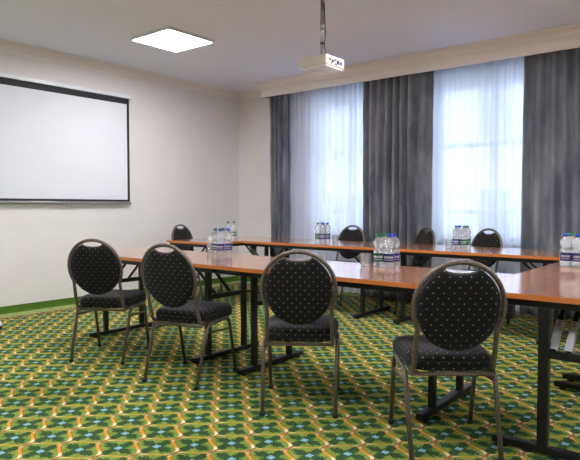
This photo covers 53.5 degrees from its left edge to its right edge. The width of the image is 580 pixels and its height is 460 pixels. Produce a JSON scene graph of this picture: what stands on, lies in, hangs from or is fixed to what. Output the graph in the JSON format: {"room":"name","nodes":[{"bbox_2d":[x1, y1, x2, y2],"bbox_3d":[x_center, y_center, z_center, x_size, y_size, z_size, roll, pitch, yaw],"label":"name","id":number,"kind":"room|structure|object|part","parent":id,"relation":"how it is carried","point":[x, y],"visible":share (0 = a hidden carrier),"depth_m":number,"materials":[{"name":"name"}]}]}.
{"room":"conference room","nodes":[
{"label":"conference room","id":0,"kind":"room"},
{"bbox_2d":[0,52,238,306],"bbox_3d":[-3.739,-0.516,5.460,0.300,2.870,9.620,2,3,39],"label":"wall","id":1,"kind":"structure","parent":0,"point":[184,144],"depth_m":7.45,"materials":[{"name":"paint"}]},
{"bbox_2d":[0,73,132,206],"bbox_3d":[-2.647,-0.956,6.484,0.086,1.400,2.034,2,3,39],"label":"projection screen","id":2,"kind":"object","parent":1,"relation":"attached to","point":[60,143],"visible":1,"depth_m":6.53,"materials":[{"name":"white fabric"}]},
{"bbox_2d":[0,276,239,314],"bbox_3d":[-3.613,0.882,5.416,0.022,0.078,9.020,2,3,39],"label":"baseboard","id":3,"kind":"structure","parent":1,"relation":"attached to","point":[66,301],"depth_m":6.51,"materials":[{"name":"green carpet"}]},
{"bbox_2d":[0,23,579,100],"bbox_3d":[-0.044,-1.777,2.421,9.200,0.105,9.020,2,3,39],"label":"trim","id":4,"kind":"structure","parent":1,"relation":"attached to","point":[572,31],"depth_m":6.66,"materials":[{"name":"white paint"}]},
{"bbox_2d":[239,97,270,255],"bbox_3d":[2.885,-0.542,6.099,9.200,2.870,0.300,2,3,39],"label":"wall","id":5,"kind":"structure","parent":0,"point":[254,113],"depth_m":8.65,"materials":[{"name":"paint"}]},
{"bbox_2d":[240,276,518,311],"bbox_3d":[2.795,0.858,6.021,9.170,0.078,0.022,2,3,39],"label":"baseboard","id":6,"kind":"structure","parent":5,"relation":"attached to","point":[248,278],"depth_m":8.76,"materials":[{"name":"green carpet"}]},
{"bbox_2d":[0,280,579,459],"bbox_3d":[-0.044,1.088,2.537,9.800,0.100,9.620,2,3,39],"label":"floor","id":7,"kind":"structure","parent":0,"point":[94,406],"depth_m":3.48,"materials":[{"name":"carpet"}]},
{"bbox_2d":[67,238,149,364],"bbox_3d":[-1.381,0.506,4.387,0.449,0.914,0.558,0,2,8],"label":"banquet chair","id":8,"kind":"object","parent":7,"relation":"on","point":[97,270],"visible":0.98,"depth_m":4.17,"materials":[{"name":"black fabric"}]},
{"bbox_3d":[-1.601,0.765,4.301,0.027,0.387,0.190,0,2,5],"label":"leg","id":9,"kind":"part","parent":8,"relation":"part of","materials":[{"name":"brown metal"}]},
{"bbox_3d":[-1.410,0.289,4.168,0.368,0.374,0.132,0,2,8],"label":"backrest","id":10,"kind":"part","parent":8,"relation":"part of","materials":[{"name":"black fabric"}]},
{"bbox_3d":[-1.570,0.751,4.545,0.026,0.392,0.310,0,2,8],"label":"leg","id":11,"kind":"part","parent":8,"relation":"part of","materials":[{"name":"brown metal"}]},
{"bbox_3d":[-1.393,0.324,4.297,0.422,0.543,0.380,0,2,8],"label":"frame","id":12,"kind":"part","parent":8,"relation":"part of","materials":[{"name":"brown metal"}]},
{"bbox_3d":[-1.377,0.582,4.418,0.400,0.024,0.335,0,2,8],"label":"seat frame","id":13,"kind":"part","parent":8,"relation":"part of","materials":[{"name":"brown metal"}]},
{"bbox_3d":[-1.373,0.523,4.448,0.426,0.091,0.426,0,2,8],"label":"seat","id":14,"kind":"part","parent":8,"relation":"part of","materials":[{"name":"black fabric"}]},
{"bbox_3d":[-1.196,0.767,4.245,0.027,0.387,0.190,0,2,11],"label":"leg","id":15,"kind":"part","parent":8,"relation":"part of","materials":[{"name":"brown metal"}]},
{"bbox_3d":[-1.158,0.753,4.488,0.026,0.392,0.310,0,2,8],"label":"leg","id":16,"kind":"part","parent":8,"relation":"part of","materials":[{"name":"brown metal"}]},
{"bbox_2d":[89,247,282,363],"bbox_3d":[-0.982,0.576,4.803,1.778,0.740,0.775,2,3,39],"label":"folding table","id":17,"kind":"object","parent":7,"relation":"on","point":[201,261],"visible":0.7,"depth_m":4.53,"materials":[{"name":"brown wood"}]},
{"bbox_3d":[-1.630,0.573,5.082,0.036,0.644,0.036,2,3,39],"label":"leg","id":18,"kind":"part","parent":17,"relation":"part of","materials":[{"name":"black metal"}]},
{"bbox_3d":[-1.391,0.561,5.378,0.036,0.644,0.036,2,3,39],"label":"leg","id":19,"kind":"part","parent":17,"relation":"part of","materials":[{"name":"black metal"}]},
{"bbox_3d":[-0.982,0.247,4.790,1.734,0.032,0.731,2,3,39],"label":"under frame","id":20,"kind":"part","parent":17,"relation":"part of","materials":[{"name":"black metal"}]},
{"bbox_3d":[-0.605,0.606,4.255,0.036,0.644,0.036,2,3,39],"label":"leg","id":21,"kind":"part","parent":17,"relation":"part of","materials":[{"name":"black metal"}]},
{"bbox_2d":[207,242,210,252],"bbox_3d":[-0.687,0.154,4.975,0.070,0.088,0.070,2,3,39],"label":"tumbler","id":22,"kind":"object","parent":17,"relation":"on","point":[209,243],"visible":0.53,"depth_m":4.95,"materials":[{"name":"clear glass"}]},
{"bbox_2d":[211,228,217,254],"bbox_3d":[-0.624,0.094,4.828,0.073,0.219,0.073,0,2,1],"label":"water bottle","id":23,"kind":"object","parent":17,"relation":"on","point":[213,235],"visible":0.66,"depth_m":4.80,"materials":[{"name":"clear plastic"}]},
{"bbox_2d":[216,228,224,254],"bbox_3d":[-0.578,0.097,4.769,0.073,0.219,0.073,0,2,3],"label":"water bottle","id":24,"kind":"object","parent":17,"relation":"on","point":[220,246],"visible":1,"depth_m":4.74,"materials":[{"name":"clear plastic"}]},
{"bbox_2d":[224,228,231,254],"bbox_3d":[-0.519,0.095,4.816,0.073,0.219,0.073,0,2,2],"label":"water bottle","id":25,"kind":"object","parent":17,"relation":"on","point":[228,235],"visible":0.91,"depth_m":4.79,"materials":[{"name":"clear plastic"}]},
{"bbox_3d":[-0.366,0.594,4.550,0.036,0.644,0.036,2,3,39],"label":"leg","id":26,"kind":"part","parent":17,"relation":"part of","materials":[{"name":"black metal"}]},
{"bbox_2d":[140,243,236,389],"bbox_3d":[-0.681,0.528,3.841,0.449,0.914,0.558,1,3,24],"label":"banquet chair","id":27,"kind":"object","parent":7,"relation":"on","point":[170,278],"visible":1,"depth_m":3.65,"materials":[{"name":"black fabric"}]},
{"bbox_3d":[-0.918,0.784,3.820,0.027,0.387,0.190,1,2,21],"label":"leg","id":28,"kind":"part","parent":27,"relation":"part of","materials":[{"name":"brown metal"}]},
{"bbox_3d":[-0.767,0.310,3.638,0.368,0.374,0.132,1,3,24],"label":"backrest","id":29,"kind":"part","parent":27,"relation":"part of","materials":[{"name":"black fabric"}]},
{"bbox_3d":[-0.714,0.346,3.758,0.422,0.543,0.380,1,3,24],"label":"frame","id":30,"kind":"part","parent":27,"relation":"part of","materials":[{"name":"brown metal"}]},
{"bbox_3d":[-0.822,0.771,4.045,0.026,0.392,0.310,1,3,24],"label":"leg","id":31,"kind":"part","parent":27,"relation":"part of","materials":[{"name":"brown metal"}]},
{"bbox_3d":[-0.669,0.604,3.870,0.400,0.024,0.335,1,3,24],"label":"seat frame","id":32,"kind":"part","parent":27,"relation":"part of","materials":[{"name":"brown metal"}]},
{"bbox_3d":[-0.656,0.545,3.897,0.426,0.091,0.426,1,3,24],"label":"seat","id":33,"kind":"part","parent":27,"relation":"part of","materials":[{"name":"black fabric"}]},
{"bbox_3d":[-0.545,0.791,3.654,0.027,0.387,0.190,1,3,27],"label":"leg","id":34,"kind":"part","parent":27,"relation":"part of","materials":[{"name":"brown metal"}]},
{"bbox_3d":[-0.442,0.778,3.877,0.026,0.392,0.310,1,3,24],"label":"leg","id":35,"kind":"part","parent":27,"relation":"part of","materials":[{"name":"brown metal"}]},
{"bbox_2d":[171,224,222,299],"bbox_3d":[-1.201,0.386,7.359,0.558,0.914,0.449,1,3,29],"label":"banquet chair","id":36,"kind":"object","parent":7,"relation":"on","point":[184,233],"visible":0.27,"depth_m":7.38,"materials":[{"name":"black fabric"}]},
{"bbox_3d":[-1.387,0.156,7.452,0.132,0.374,0.368,1,3,29],"label":"backrest","id":37,"kind":"part","parent":36,"relation":"part of","materials":[{"name":"black fabric"}]},
{"bbox_3d":[-1.274,0.199,7.391,0.380,0.543,0.422,1,3,29],"label":"frame","id":38,"kind":"part","parent":36,"relation":"part of","materials":[{"name":"brown metal"}]},
{"bbox_3d":[-1.196,0.646,7.129,0.310,0.392,0.026,1,3,29],"label":"leg","id":39,"kind":"part","parent":36,"relation":"part of","materials":[{"name":"brown metal"}]},
{"bbox_2d":[167,236,277,299],"bbox_3d":[-0.755,0.482,7.115,0.775,0.740,1.300,2,3,39],"label":"folding table","id":40,"kind":"object","parent":7,"relation":"on","point":[201,242],"visible":0.26,"depth_m":6.80,"materials":[{"name":"brown wood"}]},
{"bbox_3d":[-1.154,0.509,6.654,0.049,0.644,0.049,2,3,39],"label":"leg","id":41,"kind":"part","parent":40,"relation":"part of","materials":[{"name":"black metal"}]},
{"bbox_3d":[-0.755,0.153,7.102,0.731,0.032,1.256,2,3,39],"label":"under frame","id":42,"kind":"part","parent":40,"relation":"part of","materials":[{"name":"black metal"}]},
{"bbox_2d":[225,221,230,231],"bbox_3d":[-0.769,0.001,7.126,0.073,0.219,0.073,0,2,-5],"label":"water bottle","id":43,"kind":"object","parent":40,"relation":"on","point":[227,225],"visible":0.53,"depth_m":7.10,"materials":[{"name":"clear plastic"}]},
{"bbox_2d":[231,221,236,238],"bbox_3d":[-0.694,0.001,7.127,0.073,0.219,0.073,0,2,-7],"label":"water bottle","id":44,"kind":"object","parent":40,"relation":"on","point":[233,226],"visible":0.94,"depth_m":7.10,"materials":[{"name":"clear plastic"}]},
{"bbox_3d":[-0.222,0.483,7.302,0.049,0.644,0.049,2,3,39],"label":"leg","id":45,"kind":"part","parent":40,"relation":"part of","materials":[{"name":"black metal"}]},
{"bbox_2d":[259,250,339,418],"bbox_3d":[0.065,0.549,3.318,0.449,0.914,0.558,0,2,5],"label":"banquet chair","id":46,"kind":"object","parent":7,"relation":"on","point":[299,294],"visible":1,"depth_m":3.09,"materials":[{"name":"black fabric"}]},
{"bbox_3d":[-0.150,0.808,3.221,0.027,0.387,0.190,0,2,2],"label":"leg","id":47,"kind":"part","parent":46,"relation":"part of","materials":[{"name":"brown metal"}]},
{"bbox_3d":[-0.132,0.795,3.466,0.026,0.392,0.310,0,2,5],"label":"leg","id":48,"kind":"part","parent":46,"relation":"part of","materials":[{"name":"brown metal"}]},
{"bbox_3d":[0.046,0.332,3.097,0.368,0.374,0.132,0,2,5],"label":"backrest","id":49,"kind":"part","parent":46,"relation":"part of","materials":[{"name":"black fabric"}]},
{"bbox_3d":[0.058,0.368,3.228,0.422,0.543,0.380,0,2,5],"label":"frame","id":50,"kind":"part","parent":46,"relation":"part of","materials":[{"name":"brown metal"}]},
{"bbox_3d":[0.067,0.625,3.349,0.400,0.024,0.335,0,2,5],"label":"seat frame","id":51,"kind":"part","parent":46,"relation":"part of","materials":[{"name":"brown metal"}]},
{"bbox_3d":[0.070,0.566,3.379,0.426,0.091,0.426,0,2,5],"label":"seat","id":52,"kind":"part","parent":46,"relation":"part of","materials":[{"name":"black fabric"}]},
{"bbox_3d":[0.258,0.810,3.186,0.027,0.387,0.190,0,2,8],"label":"leg","id":53,"kind":"part","parent":46,"relation":"part of","materials":[{"name":"brown metal"}]},
{"bbox_3d":[0.282,0.796,3.430,0.026,0.392,0.310,0,2,5],"label":"leg","id":54,"kind":"part","parent":46,"relation":"part of","materials":[{"name":"brown metal"}]},
{"bbox_2d":[242,238,404,318],"bbox_3d":[0.372,0.508,6.478,1.778,0.740,0.775,2,3,39],"label":"folding table","id":55,"kind":"object","parent":7,"relation":"on","point":[285,243],"visible":0.56,"depth_m":6.22,"materials":[{"name":"brown wood"}]},
{"bbox_3d":[-0.276,0.505,6.757,0.036,0.644,0.036,2,3,39],"label":"leg","id":56,"kind":"part","parent":55,"relation":"part of","materials":[{"name":"black metal"}]},
{"bbox_3d":[0.372,0.179,6.465,1.734,0.032,0.731,2,3,39],"label":"under frame","id":57,"kind":"part","parent":55,"relation":"part of","materials":[{"name":"black metal"}]},
{"bbox_2d":[315,223,320,241],"bbox_3d":[0.320,0.025,6.540,0.073,0.219,0.073,0,2,6],"label":"water bottle","id":58,"kind":"object","parent":55,"relation":"on","point":[317,227],"visible":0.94,"depth_m":6.51,"materials":[{"name":"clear plastic"}]},
{"bbox_2d":[320,223,326,241],"bbox_3d":[0.378,0.027,6.492,0.073,0.219,0.073,1,2,15],"label":"water bottle","id":59,"kind":"object","parent":55,"relation":"on","point":[323,234],"visible":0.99,"depth_m":6.47,"materials":[{"name":"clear plastic"}]},
{"bbox_2d":[326,223,330,241],"bbox_3d":[0.425,0.025,6.551,0.073,0.219,0.073,1,2,14],"label":"water bottle","id":60,"kind":"object","parent":55,"relation":"on","point":[327,224],"visible":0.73,"depth_m":6.52,"materials":[{"name":"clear plastic"}]},
{"bbox_2d":[332,235,337,242],"bbox_3d":[0.500,0.098,6.355,0.070,0.088,0.070,2,3,39],"label":"tumbler","id":61,"kind":"object","parent":55,"relation":"on","point":[334,237],"visible":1,"depth_m":6.33,"materials":[{"name":"clear glass"}]},
{"bbox_3d":[0.750,0.538,5.930,0.036,0.644,0.036,2,3,39],"label":"leg","id":62,"kind":"part","parent":55,"relation":"part of","materials":[{"name":"black metal"}]},
{"bbox_3d":[0.988,0.526,6.225,0.036,0.644,0.036,2,3,39],"label":"leg","id":63,"kind":"part","parent":55,"relation":"part of","materials":[{"name":"black metal"}]},
{"bbox_2d":[333,225,364,305],"bbox_3d":[0.606,0.401,6.971,0.449,0.914,0.558,2,3,43],"label":"banquet chair","id":64,"kind":"object","parent":7,"relation":"on","point":[346,234],"visible":0.28,"depth_m":7.08,"materials":[{"name":"black fabric"}]},
{"bbox_3d":[0.676,0.662,6.752,0.026,0.392,0.310,2,3,43],"label":"leg","id":65,"kind":"part","parent":64,"relation":"part of","materials":[{"name":"brown metal"}]},
{"bbox_3d":[0.662,0.214,7.025,0.422,0.543,0.380,2,3,43],"label":"frame","id":66,"kind":"part","parent":64,"relation":"part of","materials":[{"name":"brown metal"}]},
{"bbox_3d":[0.750,0.169,7.118,0.368,0.374,0.132,2,3,43],"label":"backrest","id":67,"kind":"part","parent":64,"relation":"part of","materials":[{"name":"black fabric"}]},
{"bbox_2d":[212,258,513,421],"bbox_3d":[0.401,0.621,3.687,1.778,0.740,0.775,2,3,39],"label":"folding table","id":68,"kind":"object","parent":7,"relation":"on","point":[401,279],"visible":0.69,"depth_m":3.50,"materials":[{"name":"brown wood"}]},
{"bbox_3d":[-0.247,0.618,3.966,0.036,0.644,0.036,2,3,39],"label":"leg","id":69,"kind":"part","parent":68,"relation":"part of","materials":[{"name":"black metal"}]},
{"bbox_3d":[-0.008,0.606,4.261,0.036,0.644,0.036,2,3,39],"label":"leg","id":70,"kind":"part","parent":68,"relation":"part of","materials":[{"name":"black metal"}]},
{"bbox_3d":[0.401,0.292,3.673,1.734,0.032,0.731,2,3,39],"label":"under frame","id":71,"kind":"part","parent":68,"relation":"part of","materials":[{"name":"black metal"}]},
{"bbox_2d":[360,253,369,266],"bbox_3d":[0.503,0.200,3.848,0.070,0.088,0.070,2,3,39],"label":"tumbler","id":72,"kind":"object","parent":68,"relation":"on","point":[364,257],"visible":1,"depth_m":3.82,"materials":[{"name":"clear glass"}]},
{"bbox_2d":[373,234,383,266],"bbox_3d":[0.591,0.135,3.822,0.073,0.219,0.073,1,2,21],"label":"water bottle","id":73,"kind":"object","parent":68,"relation":"on","point":[378,242],"visible":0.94,"depth_m":3.79,"materials":[{"name":"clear plastic"}]},
{"bbox_2d":[382,233,386,248],"bbox_3d":[0.638,0.133,3.881,0.073,0.219,0.073,0,2,6],"label":"water bottle","id":74,"kind":"object","parent":68,"relation":"on","point":[384,235],"visible":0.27,"depth_m":3.86,"materials":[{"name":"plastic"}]},
{"bbox_2d":[383,234,394,267],"bbox_3d":[0.649,0.137,3.775,0.073,0.219,0.073,1,2,15],"label":"water bottle","id":75,"kind":"object","parent":68,"relation":"on","point":[388,253],"visible":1,"depth_m":3.75,"materials":[{"name":"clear plastic"}]},
{"bbox_2d":[392,234,399,266],"bbox_3d":[0.696,0.135,3.833,0.073,0.219,0.073,0,2,8],"label":"water bottle","id":76,"kind":"object","parent":68,"relation":"on","point":[394,236],"visible":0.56,"depth_m":3.80,"materials":[{"name":"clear plastic"}]},
{"bbox_3d":[0.778,0.651,3.138,0.036,0.644,0.036,2,3,39],"label":"leg","id":77,"kind":"part","parent":68,"relation":"part of","materials":[{"name":"black metal"}]},
{"bbox_3d":[1.017,0.639,3.433,0.036,0.644,0.036,2,3,39],"label":"leg","id":78,"kind":"part","parent":68,"relation":"part of","materials":[{"name":"black metal"}]},
{"bbox_2d":[375,227,434,313],"bbox_3d":[1.301,0.424,6.414,0.558,0.914,0.449,-1,2,-19],"label":"banquet chair","id":79,"kind":"object","parent":7,"relation":"on","point":[423,237],"visible":0.28,"depth_m":6.42,"materials":[{"name":"black fabric"}]},
{"bbox_3d":[1.255,0.684,6.189,0.310,0.392,0.026,-1,2,-19],"label":"leg","id":80,"kind":"part","parent":79,"relation":"part of","materials":[{"name":"brown metal"}]},
{"bbox_3d":[1.379,0.238,6.434,0.380,0.543,0.422,-1,2,-19],"label":"frame","id":81,"kind":"part","parent":79,"relation":"part of","materials":[{"name":"brown metal"}]},
{"bbox_3d":[1.502,0.195,6.474,0.132,0.374,0.368,-1,2,-19],"label":"backrest","id":82,"kind":"part","parent":79,"relation":"part of","materials":[{"name":"black fabric"}]},
{"bbox_2d":[388,259,506,459],"bbox_3d":[0.741,0.572,2.749,0.449,0.914,0.558,0,2,0],"label":"banquet chair","id":83,"kind":"object","parent":7,"relation":"on","point":[456,313],"visible":1,"depth_m":2.52,"materials":[{"name":"black fabric"}]},
{"bbox_3d":[0.532,0.819,2.880,0.026,0.392,0.310,0,2,0],"label":"leg","id":84,"kind":"part","parent":83,"relation":"part of","materials":[{"name":"brown metal"}]},
{"bbox_3d":[0.536,0.832,2.634,0.027,0.387,0.190,0,2,-3],"label":"leg","id":85,"kind":"part","parent":83,"relation":"part of","materials":[{"name":"brown metal"}]},
{"bbox_3d":[0.741,0.589,2.811,0.426,0.091,0.426,0,2,0],"label":"seat","id":86,"kind":"part","parent":83,"relation":"part of","materials":[{"name":"black fabric"}]},
{"bbox_3d":[0.741,0.648,2.781,0.400,0.024,0.335,0,2,0],"label":"seat frame","id":87,"kind":"part","parent":83,"relation":"part of","materials":[{"name":"brown metal"}]},
{"bbox_3d":[0.741,0.391,2.659,0.422,0.543,0.380,0,2,0],"label":"frame","id":88,"kind":"part","parent":83,"relation":"part of","materials":[{"name":"brown metal"}]},
{"bbox_3d":[0.741,0.355,2.528,0.368,0.374,0.132,0,2,0],"label":"backrest","id":89,"kind":"part","parent":83,"relation":"part of","materials":[{"name":"black fabric"}]},
{"bbox_3d":[0.949,0.819,2.880,0.026,0.392,0.310,0,2,0],"label":"leg","id":90,"kind":"part","parent":83,"relation":"part of","materials":[{"name":"brown metal"}]},
{"bbox_3d":[0.945,0.832,2.635,0.027,0.387,0.190,0,2,3],"label":"leg","id":91,"kind":"part","parent":83,"relation":"part of","materials":[{"name":"brown metal"}]},
{"bbox_2d":[374,244,559,343],"bbox_3d":[1.755,0.553,5.361,1.778,0.740,0.775,2,3,39],"label":"folding table","id":92,"kind":"object","parent":7,"relation":"on","point":[546,257],"visible":0.45,"depth_m":5.13,"materials":[{"name":"brown wood"}]},
{"bbox_3d":[1.108,0.550,5.640,0.036,0.644,0.036,2,3,39],"label":"leg","id":93,"kind":"part","parent":92,"relation":"part of","materials":[{"name":"black metal"}]},
{"bbox_3d":[1.347,0.538,5.936,0.036,0.644,0.036,2,3,39],"label":"leg","id":94,"kind":"part","parent":92,"relation":"part of","materials":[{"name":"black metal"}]},
{"bbox_2d":[445,239,451,247],"bbox_3d":[1.526,0.132,5.526,0.070,0.088,0.070,2,3,39],"label":"tumbler","id":95,"kind":"object","parent":92,"relation":"on","point":[448,242],"visible":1,"depth_m":5.50,"materials":[{"name":"clear glass"}]},
{"bbox_2d":[452,226,459,248],"bbox_3d":[1.584,0.068,5.480,0.073,0.219,0.073,1,2,22],"label":"water bottle","id":96,"kind":"object","parent":92,"relation":"on","point":[456,232],"visible":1,"depth_m":5.45,"materials":[{"name":"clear plastic"}]},
{"bbox_2d":[460,226,467,248],"bbox_3d":[1.643,0.070,5.433,0.073,0.219,0.073,1,3,23],"label":"water bottle","id":97,"kind":"object","parent":92,"relation":"on","point":[463,239],"visible":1,"depth_m":5.41,"materials":[{"name":"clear plastic"}]},
{"bbox_2d":[466,226,470,248],"bbox_3d":[1.690,0.068,5.491,0.073,0.219,0.073,0,2,9],"label":"water bottle","id":98,"kind":"object","parent":92,"relation":"on","point":[467,227],"visible":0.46,"depth_m":5.46,"materials":[{"name":"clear plastic"}]},
{"bbox_3d":[1.755,0.224,5.348,1.734,0.032,0.731,2,3,39],"label":"under frame","id":99,"kind":"part","parent":92,"relation":"part of","materials":[{"name":"black metal"}]},
{"bbox_3d":[2.372,0.572,5.108,0.036,0.644,0.036,2,3,39],"label":"leg","id":100,"kind":"part","parent":92,"relation":"part of","materials":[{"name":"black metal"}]},
{"bbox_2d":[460,228,502,272],"bbox_3d":[1.873,0.443,5.957,0.558,0.914,0.449,-1,3,-29],"label":"banquet chair","id":101,"kind":"object","parent":7,"relation":"on","point":[481,239],"visible":0.28,"depth_m":6.00,"materials":[{"name":"black fabric"}]},
{"bbox_3d":[2.059,0.212,6.051,0.132,0.374,0.368,-1,3,-29],"label":"backrest","id":102,"kind":"part","parent":101,"relation":"part of","materials":[{"name":"black fabric"}]},
{"bbox_2d":[492,267,579,459],"bbox_3d":[1.559,0.645,3.089,0.775,0.740,1.300,2,3,39],"label":"folding table","id":103,"kind":"object","parent":7,"relation":"on","point":[547,289],"visible":0.84,"depth_m":2.63,"materials":[{"name":"brown wood"}]},
{"bbox_3d":[1.559,0.317,3.075,0.731,0.032,1.256,2,3,39],"label":"under frame","id":104,"kind":"part","parent":103,"relation":"part of","materials":[{"name":"black metal"}]},
{"bbox_3d":[1.160,0.672,2.628,0.049,0.644,0.049,2,3,39],"label":"leg","id":105,"kind":"part","parent":103,"relation":"part of","materials":[{"name":"black metal"}]},
{"bbox_3d":[1.233,0.487,2.659,0.033,0.127,0.141,2,3,39],"label":"brace plate","id":106,"kind":"part","parent":103,"relation":"part of","materials":[{"name":"silver metal"}]},
{"bbox_3d":[1.284,0.488,2.618,0.033,0.127,0.141,2,3,39],"label":"brace plate","id":107,"kind":"part","parent":103,"relation":"part of","materials":[{"name":"silver metal"}]},
{"bbox_2d":[542,262,579,381],"bbox_3d":[2.377,0.604,4.099,0.775,0.740,1.300,2,3,39],"label":"folding table","id":108,"kind":"object","parent":7,"relation":"on","point":[571,377],"visible":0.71,"depth_m":3.77,"materials":[{"name":"brown wood"}]},
{"bbox_2d":[560,233,571,266],"bbox_3d":[1.852,0.133,3.864,0.073,0.219,0.073,1,2,19],"label":"water bottle","id":109,"kind":"object","parent":108,"relation":"on","point":[565,242],"visible":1,"depth_m":3.84,"materials":[{"name":"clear plastic"}]},
{"bbox_2d":[567,233,572,265],"bbox_3d":[1.899,0.131,3.922,0.073,0.219,0.073,1,2,19],"label":"water bottle","id":110,"kind":"object","parent":108,"relation":"on","point":[569,236],"visible":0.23,"depth_m":3.89,"materials":[{"name":"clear plastic"}]},
{"bbox_2d":[572,234,579,266],"bbox_3d":[1.910,0.135,3.817,0.073,0.219,0.073,1,2,19],"label":"water bottle","id":111,"kind":"object","parent":108,"relation":"on","point":[576,241],"visible":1,"depth_m":3.79,"materials":[{"name":"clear plastic"}]},
{"bbox_2d":[0,0,579,91],"bbox_3d":[-0.044,-1.929,2.415,9.800,0.200,9.620,2,3,39],"label":"ceiling","id":112,"kind":"structure","parent":0,"point":[255,40],"depth_m":5.56,"materials":[{"name":"white paint"}]},
{"bbox_2d":[131,25,213,52],"bbox_3d":[-1.204,-1.954,5.913,0.600,0.034,0.600,2,3,39],"label":"recessed light","id":113,"kind":"object","parent":112,"relation":"in","point":[170,38],"visible":1,"depth_m":5.85,"materials":[{"name":"white plastic"}]},
{"bbox_2d":[300,0,343,74],"bbox_3d":[0.268,-1.633,4.832,0.295,0.588,0.270,2,3,39],"label":"projector","id":114,"kind":"object","parent":112,"relation":"hanging from","point":[321,64],"visible":1,"depth_m":4.80,"materials":[{"name":"grey plastic"}]},
{"bbox_3d":[0.376,-1.390,4.754,0.005,0.070,0.250,2,3,39],"label":"connector panel","id":115,"kind":"part","parent":114,"relation":"part of","materials":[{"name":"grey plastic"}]},
{"bbox_2d":[261,37,579,98],"bbox_3d":[2.982,-1.859,5.568,8.450,0.195,0.320,2,3,39],"label":"trim","id":116,"kind":"structure","parent":112,"relation":"attached to","point":[573,43],"depth_m":6.46,"materials":[{"name":"white paint"}]},
{"bbox_3d":[2.966,-1.944,5.545,8.350,0.025,0.150,2,3,39],"label":"trim","id":117,"kind":"structure","parent":112,"relation":"attached to","visible":0},
{"bbox_2d":[270,94,289,257],"bbox_3d":[-0.153,-0.613,8.075,0.294,2.828,0.119,2,3,39],"label":"velvet curtain","id":118,"kind":"object","parent":117,"relation":"hanging from","point":[279,105],"visible":0.69,"depth_m":8.04,"materials":[{"name":"grey fabric"}]},
{"bbox_2d":[289,82,362,293],"bbox_3d":[0.555,-0.600,7.646,1.670,2.820,0.068,2,3,39],"label":"sheer curtain","id":119,"kind":"object","parent":117,"relation":"hanging from","point":[326,124],"visible":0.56,"depth_m":7.69,"materials":[{"name":"white fabric"}]},
{"bbox_2d":[363,71,433,301],"bbox_3d":[1.282,-0.566,6.915,0.934,2.828,0.149,2,3,39],"label":"velvet curtain","id":120,"kind":"object","parent":117,"relation":"hanging from","point":[397,111],"visible":0.69,"depth_m":6.88,"materials":[{"name":"grey fabric"}]},
{"bbox_2d":[431,56,523,310],"bbox_3d":[2.099,-0.549,6.399,1.400,2.820,0.065,2,3,39],"label":"sheer curtain","id":121,"kind":"object","parent":117,"relation":"hanging from","point":[478,108],"visible":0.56,"depth_m":6.38,"materials":[{"name":"white fabric"}]},
{"bbox_2d":[519,48,579,320],"bbox_3d":[2.874,-0.515,5.636,1.139,2.828,0.151,2,3,39],"label":"velvet curtain","id":122,"kind":"object","parent":117,"relation":"hanging from","point":[550,191],"visible":0.74,"depth_m":5.82,"materials":[{"name":"grey fabric"}]}
]}

